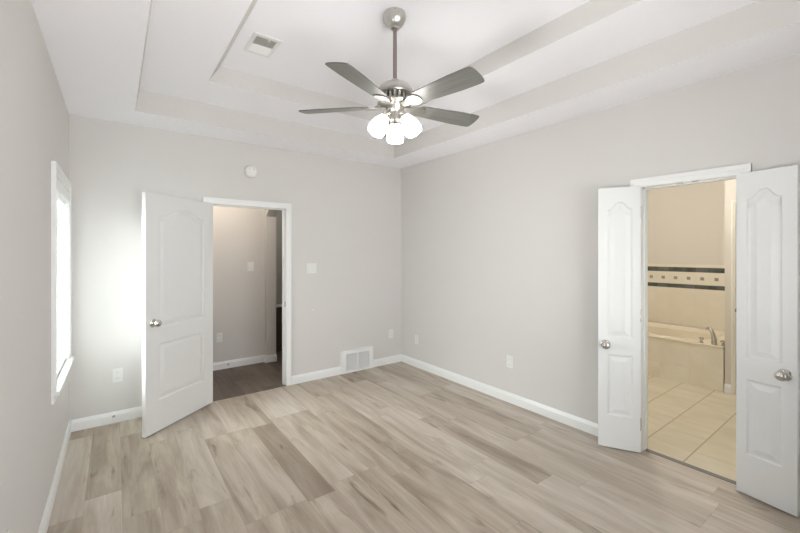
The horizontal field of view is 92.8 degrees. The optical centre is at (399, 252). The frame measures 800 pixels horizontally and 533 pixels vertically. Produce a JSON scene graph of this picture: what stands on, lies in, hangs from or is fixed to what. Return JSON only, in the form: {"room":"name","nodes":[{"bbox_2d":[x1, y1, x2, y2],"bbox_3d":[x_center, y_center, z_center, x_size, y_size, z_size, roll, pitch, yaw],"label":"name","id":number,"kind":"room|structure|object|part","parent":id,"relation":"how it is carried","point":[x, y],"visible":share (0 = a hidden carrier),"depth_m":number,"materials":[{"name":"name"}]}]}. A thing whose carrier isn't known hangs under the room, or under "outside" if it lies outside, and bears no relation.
{"room":"empty bedroom","nodes":[
{"label":"empty bedroom","id":0,"kind":"room"},
{"bbox_2d":[0,0,68,532],"bbox_3d":[-1.420,0.010,1.279,0.120,3.200,4.949,0,0,-37],"label":"wall","id":1,"kind":"structure","parent":0,"point":[34,115],"depth_m":1.69,"materials":[{"name":"beige paint"}]},
{"bbox_2d":[38,420,70,532],"bbox_3d":[-1.365,1.462,1.320,0.016,0.096,4.709,0,0,-37],"label":"baseboard","id":2,"kind":"structure","parent":1,"relation":"attached to","point":[45,520],"depth_m":2.36,"materials":[{"name":"white wood"}]},
{"bbox_2d":[51,161,73,404],"bbox_3d":[-2.434,0.185,2.672,0.162,1.480,1.005,0,0,-37],"label":"window","id":3,"kind":"structure","parent":1,"relation":"in","point":[57,385],"depth_m":2.59,"materials":[{"name":"clear glass"}]},
{"bbox_2d":[57,178,69,374],"bbox_3d":[-2.420,0.188,2.692,0.074,1.308,0.804,0,0,-37],"label":"window blind","id":4,"kind":"object","parent":3,"relation":"attached to","point":[63,195],"visible":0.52,"depth_m":2.82,"materials":[{"name":"white plastic"}]},
{"bbox_3d":[-2.430,0.833,2.685,0.048,0.018,0.798,0,0,-37],"label":"rail","id":5,"kind":"part","parent":4,"relation":"part of","materials":[{"name":"white plastic"}]},
{"bbox_3d":[-2.566,0.200,2.907,0.002,1.260,0.002,0,0,-37],"label":"ladder cord","id":6,"kind":"part","parent":4,"relation":"part of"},
{"bbox_2d":[69,114,400,420],"bbox_3d":[-1.369,0.010,4.331,3.614,3.200,0.120,0,0,-37],"label":"wall","id":7,"kind":"structure","parent":0,"point":[346,214],"depth_m":3.87,"materials":[{"name":"beige paint"}]},
{"bbox_2d":[112,368,122,382],"bbox_3d":[-2.515,1.095,3.395,0.076,0.122,0.009,0,0,-37],"label":"power outlet","id":8,"kind":"object","parent":7,"relation":"attached to","point":[117,374],"visible":1,"depth_m":3.39,"materials":[{"name":"white plastic"}]},
{"bbox_2d":[141,192,212,437],"bbox_3d":[-1.982,0.505,3.457,0.178,1.990,0.767,0,0,14],"label":"door","id":9,"kind":"structure","parent":7,"relation":"in","point":[177,321],"depth_m":3.37,"materials":[{"name":"white paint"}]},
{"bbox_3d":[-2.006,0.585,3.140,0.072,0.068,0.068,0,0,14],"label":"knob","id":10,"kind":"part","parent":9,"relation":"part of","materials":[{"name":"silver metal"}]},
{"bbox_2d":[71,354,400,431],"bbox_3d":[-1.377,1.462,4.240,3.462,0.096,0.016,0,0,-37],"label":"baseboard","id":11,"kind":"structure","parent":7,"relation":"attached to","point":[136,412],"depth_m":3.46,"materials":[{"name":"white wood"}]},
{"bbox_2d":[203,197,290,385],"bbox_3d":[-1.643,0.479,4.126,0.904,2.062,0.156,0,0,-37],"label":"trim","id":12,"kind":"structure","parent":7,"relation":"attached to","point":[285,207],"depth_m":4.32,"materials":[{"name":"white wood"}]},
{"bbox_2d":[213,385,285,400],"bbox_3d":[-1.612,1.533,4.087,0.800,0.054,0.040,0,0,-37],"label":"trim","id":13,"kind":"structure","parent":7,"relation":"attached to","point":[281,385],"depth_m":4.07,"materials":[{"name":"brown wood"}]},
{"bbox_2d":[244,165,256,177],"bbox_3d":[-1.590,-0.862,4.067,0.132,0.132,0.039,0,0,-37],"label":"smoke detector","id":14,"kind":"object","parent":7,"relation":"attached to","point":[250,171],"visible":1,"depth_m":4.05,"materials":[{"name":"white plastic"}]},
{"bbox_2d":[307,263,316,273],"bbox_3d":[-1.042,0.190,4.494,0.124,0.118,0.010,0,0,-37],"label":"light switch","id":15,"kind":"object","parent":7,"relation":"attached to","point":[311,267],"visible":1,"depth_m":4.49,"materials":[{"name":"white plastic"}]},
{"bbox_2d":[341,346,372,373],"bbox_3d":[-0.543,1.367,4.854,0.460,0.281,0.030,0,0,-37],"label":"air vent","id":16,"kind":"object","parent":7,"relation":"in","point":[352,360],"visible":1,"depth_m":4.84,"materials":[{"name":"grey metal"}]},
{"bbox_2d":[388,329,392,337],"bbox_3d":[-0.125,1.108,5.180,0.074,0.120,0.009,0,0,-37],"label":"power outlet","id":17,"kind":"object","parent":7,"relation":"attached to","point":[390,332],"visible":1,"depth_m":5.17,"materials":[{"name":"white plastic"}]},
{"bbox_2d":[213,206,264,362],"bbox_3d":[-2.742,0.210,4.667,2.117,2.600,0.100,0,0,-37],"label":"wall","id":18,"kind":"structure","parent":0,"point":[238,233],"depth_m":5.05,"materials":[{"name":"paint"}]},
{"bbox_2d":[216,333,221,342],"bbox_3d":[-2.326,1.100,4.910,0.072,0.118,0.009,0,0,-37],"label":"power outlet","id":19,"kind":"object","parent":18,"relation":"attached to","point":[218,335],"visible":1,"depth_m":4.90,"materials":[{"name":"white plastic"}]},
{"bbox_2d":[213,354,276,370],"bbox_3d":[-2.574,1.462,4.684,2.107,0.096,0.074,0,0,-37],"label":"baseboard","id":20,"kind":"structure","parent":18,"relation":"attached to","point":[262,358],"depth_m":5.08,"materials":[{"name":"white wood"}]},
{"bbox_2d":[247,262,253,270],"bbox_3d":[-2.015,0.192,5.142,0.082,0.124,0.010,0,0,-37],"label":"light switch","id":21,"kind":"object","parent":18,"relation":"attached to","point":[250,265],"visible":1,"depth_m":5.14,"materials":[{"name":"white plastic"}]},
{"bbox_2d":[265,209,277,355],"bbox_3d":[-1.546,0.210,4.948,0.135,2.600,1.081,0,0,-37],"label":"wall","id":22,"kind":"structure","parent":0,"point":[270,215],"depth_m":5.25,"materials":[{"name":"paint"}]},
{"bbox_2d":[276,210,281,303],"bbox_3d":[-1.392,-0.150,6.200,1.610,1.880,0.100,0,0,-37],"label":"wall","id":23,"kind":"structure","parent":0,"point":[279,214],"depth_m":5.80,"materials":[{"name":"grey paint"}]},
{"bbox_2d":[276,307,281,351],"bbox_3d":[-1.392,1.170,6.200,1.610,0.680,0.100,0,0,-37],"label":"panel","id":24,"kind":"object","parent":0,"point":[278,309],"depth_m":5.80,"materials":[{"name":"brown wood"}]},
{"bbox_2d":[31,0,799,168],"bbox_3d":[0.028,-1.325,2.361,3.594,0.329,4.809,0,0,-37],"label":"ceiling","id":25,"kind":"structure","parent":0,"point":[183,66],"depth_m":2.62,"materials":[{"name":"white paint"}]},
{"bbox_2d":[243,31,281,57],"bbox_3d":[-0.992,-1.482,2.743,0.190,0.016,0.287,0,0,-37],"label":"ceiling vent","id":26,"kind":"object","parent":25,"relation":"in","point":[259,44],"visible":1,"depth_m":2.73,"materials":[{"name":"grey metal"}]},
{"bbox_2d":[299,7,484,143],"bbox_3d":[-0.001,-1.095,2.365,1.183,0.790,1.178,0,0,-37],"label":"ceiling fan","id":27,"kind":"object","parent":25,"relation":"hanging from","point":[395,96],"visible":1,"depth_m":2.30,"materials":[{"name":"silver metal"}]},
{"bbox_3d":[-0.417,-0.908,2.436,0.451,0.006,0.144,0,13,9],"label":"blade","id":28,"kind":"part","parent":27,"relation":"part of","materials":[{"name":"grey wood"}]},
{"bbox_3d":[-0.210,-0.908,2.026,0.144,0.006,0.451,15,7,26],"label":"blade","id":29,"kind":"part","parent":27,"relation":"part of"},
{"bbox_3d":[-0.131,-0.773,2.317,0.130,0.145,0.109,0,0,-37],"label":"lamp shade","id":30,"kind":"part","parent":27,"relation":"part of","materials":[{"name":"white glass"}]},
{"bbox_3d":[-0.091,-0.908,2.759,0.144,0.006,0.451,-13,2,-9],"label":"blade","id":31,"kind":"part","parent":27,"relation":"part of","materials":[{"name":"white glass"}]},
{"bbox_3d":[-0.088,-0.838,2.342,0.071,0.058,0.060,0,0,-37],"label":"lamp arm","id":32,"kind":"part","parent":27,"relation":"part of","materials":[{"name":"silver metal"}]},
{"bbox_3d":[-0.030,-0.773,2.491,0.116,0.145,0.122,0,0,-37],"label":"lamp shade","id":33,"kind":"part","parent":27,"relation":"part of","materials":[{"name":"white glass"}]},
{"bbox_3d":[0.026,-0.838,2.342,0.061,0.058,0.071,0,0,-37],"label":"lamp arm","id":34,"kind":"part","parent":27,"relation":"part of","materials":[{"name":"silver metal"}]},
{"bbox_3d":[0.070,-0.773,2.317,0.112,0.145,0.127,0,0,-37],"label":"lamp shade","id":35,"kind":"part","parent":27,"relation":"part of","materials":[{"name":"white glass"}]},
{"bbox_3d":[0.243,-0.908,2.096,0.451,0.006,0.144,0,-13,45],"label":"blade","id":36,"kind":"part","parent":27,"relation":"part of","materials":[{"name":"grey wood"}]},
{"bbox_3d":[0.317,-0.908,2.549,0.451,0.006,0.144,0,-13,-27],"label":"blade","id":37,"kind":"part","parent":27,"relation":"part of","materials":[{"name":"grey wood"}]},
{"bbox_2d":[47,351,799,532],"bbox_3d":[-0.430,1.560,3.030,3.862,0.100,6.630,0,0,-37],"label":"floor","id":38,"kind":"structure","parent":0,"point":[398,447],"depth_m":2.61,"materials":[{"name":"beige wood"}]},
{"bbox_2d":[645,449,735,484],"bbox_3d":[2.040,1.532,2.695,0.040,0.056,0.576,0,0,-37],"label":"threshold","id":39,"kind":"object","parent":38,"relation":"on","point":[647,450],"depth_m":2.67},
{"bbox_2d":[401,52,799,495],"bbox_3d":[1.511,0.010,3.394,0.120,3.200,4.829,0,0,-37],"label":"wall","id":40,"kind":"structure","parent":0,"point":[499,239],"depth_m":3.51,"materials":[{"name":"beige paint"}]},
{"bbox_2d":[415,335,418,344],"bbox_3d":[0.219,1.152,5.016,0.009,0.118,0.074,0,0,-37],"label":"power outlet","id":41,"kind":"object","parent":40,"relation":"attached to","point":[416,336],"visible":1,"depth_m":5.00,"materials":[{"name":"white plastic"}]},
{"bbox_2d":[507,355,512,368],"bbox_3d":[1.103,1.102,3.832,0.009,0.120,0.076,0,0,-37],"label":"power outlet","id":42,"kind":"object","parent":40,"relation":"attached to","point":[509,358],"visible":1,"depth_m":3.83,"materials":[{"name":"white plastic"}]},
{"bbox_2d":[401,354,799,513],"bbox_3d":[1.421,1.462,3.401,0.016,0.096,4.709,0,0,-37],"label":"baseboard","id":43,"kind":"structure","parent":40,"relation":"attached to","point":[587,426],"depth_m":3.79,"materials":[{"name":"white wood"}]},
{"bbox_2d":[598,186,640,452],"bbox_3d":[1.666,0.502,2.887,0.290,1.992,0.108,0,0,25],"label":"door","id":44,"kind":"structure","parent":40,"relation":"in","point":[619,209],"depth_m":2.91,"materials":[{"name":"white paint"}]},
{"bbox_3d":[1.572,0.708,2.911,0.068,0.068,0.072,0,0,25],"label":"knob","id":45,"kind":"part","parent":44,"relation":"part of","materials":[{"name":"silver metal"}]},
{"bbox_2d":[630,163,751,451],"bbox_3d":[2.036,0.478,2.692,0.156,2.064,0.692,0,0,-37],"label":"trim","id":46,"kind":"structure","parent":40,"relation":"attached to","point":[729,172],"depth_m":2.88,"materials":[{"name":"white wood"}]},
{"bbox_2d":[736,165,798,516],"bbox_3d":[2.167,0.501,2.276,0.108,1.994,0.288,0,0,-27],"label":"door","id":47,"kind":"structure","parent":40,"relation":"in","point":[767,201],"depth_m":2.27,"materials":[{"name":"white paint"}]},
{"bbox_3d":[2.192,0.708,2.185,0.072,0.068,0.068,0,0,-27],"label":"knob","id":48,"kind":"part","parent":47,"relation":"part of","materials":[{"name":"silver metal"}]},
{"bbox_2d":[648,180,724,366],"bbox_3d":[4.443,0.210,4.830,0.100,2.600,3.380,0,0,-37],"label":"wall","id":49,"kind":"structure","parent":0,"point":[686,223],"depth_m":5.31,"materials":[{"name":"beige paint"}]},
{"bbox_2d":[648,263,724,329],"bbox_3d":[3.940,0.594,5.407,0.016,0.858,1.553,0,0,-37],"label":"tile surround","id":50,"kind":"object","parent":49,"relation":"attached to","point":[681,294],"visible":0.63,"depth_m":5.30,"materials":[{"name":"tile"}]},
{"bbox_2d":[647,367,735,480],"bbox_3d":[3.273,1.560,3.862,3.333,0.100,3.530,0,0,-37],"label":"floor","id":51,"kind":"structure","parent":0,"point":[693,425],"depth_m":3.32,"materials":[{"name":"beige tile"}]},
{"bbox_2d":[648,321,724,391],"bbox_3d":[3.485,1.177,5.064,1.134,0.667,1.538,0,0,-37],"label":"bathtub","id":52,"kind":"object","parent":51,"relation":"on","point":[691,355],"visible":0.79,"depth_m":4.45,"materials":[{"name":"white ceramic"}]},
{"bbox_2d":[648,321,724,348],"bbox_3d":[3.484,1.215,5.066,1.134,0.380,1.534,0,0,-37],"label":"basin","id":53,"kind":"object","parent":52,"relation":"in","point":[661,335],"depth_m":4.69,"materials":[{"name":"white ceramic"}]},
{"bbox_2d":[699,327,724,345],"bbox_3d":[3.489,0.935,4.256,0.079,0.183,0.239,0,0,-37],"label":"faucet","id":54,"kind":"object","parent":52,"relation":"on","point":[713,337],"depth_m":4.23,"materials":[{"name":"silver metal"}]},
{"bbox_2d":[725,179,735,384],"bbox_3d":[4.457,0.210,3.776,1.138,2.600,1.675,0,0,-37],"label":"wall","id":55,"kind":"structure","parent":0,"point":[730,185],"depth_m":4.08,"materials":[{"name":"beige paint"}]},
{"bbox_2d":[724,383,730,393],"bbox_3d":[2.275,1.462,4.127,1.940,0.096,1.611,0,0,-37],"label":"baseboard","id":56,"kind":"structure","parent":55,"relation":"attached to","point":[727,387],"depth_m":4.08,"materials":[{"name":"white wood"}]},
{"bbox_2d":[731,200,735,394],"bbox_3d":[3.817,0.480,3.760,0.128,2.059,0.820,0,0,-37],"label":"trim","id":57,"kind":"structure","parent":55,"relation":"attached to","point":[733,202],"depth_m":4.04,"materials":[{"name":"beige paint"}]}
]}

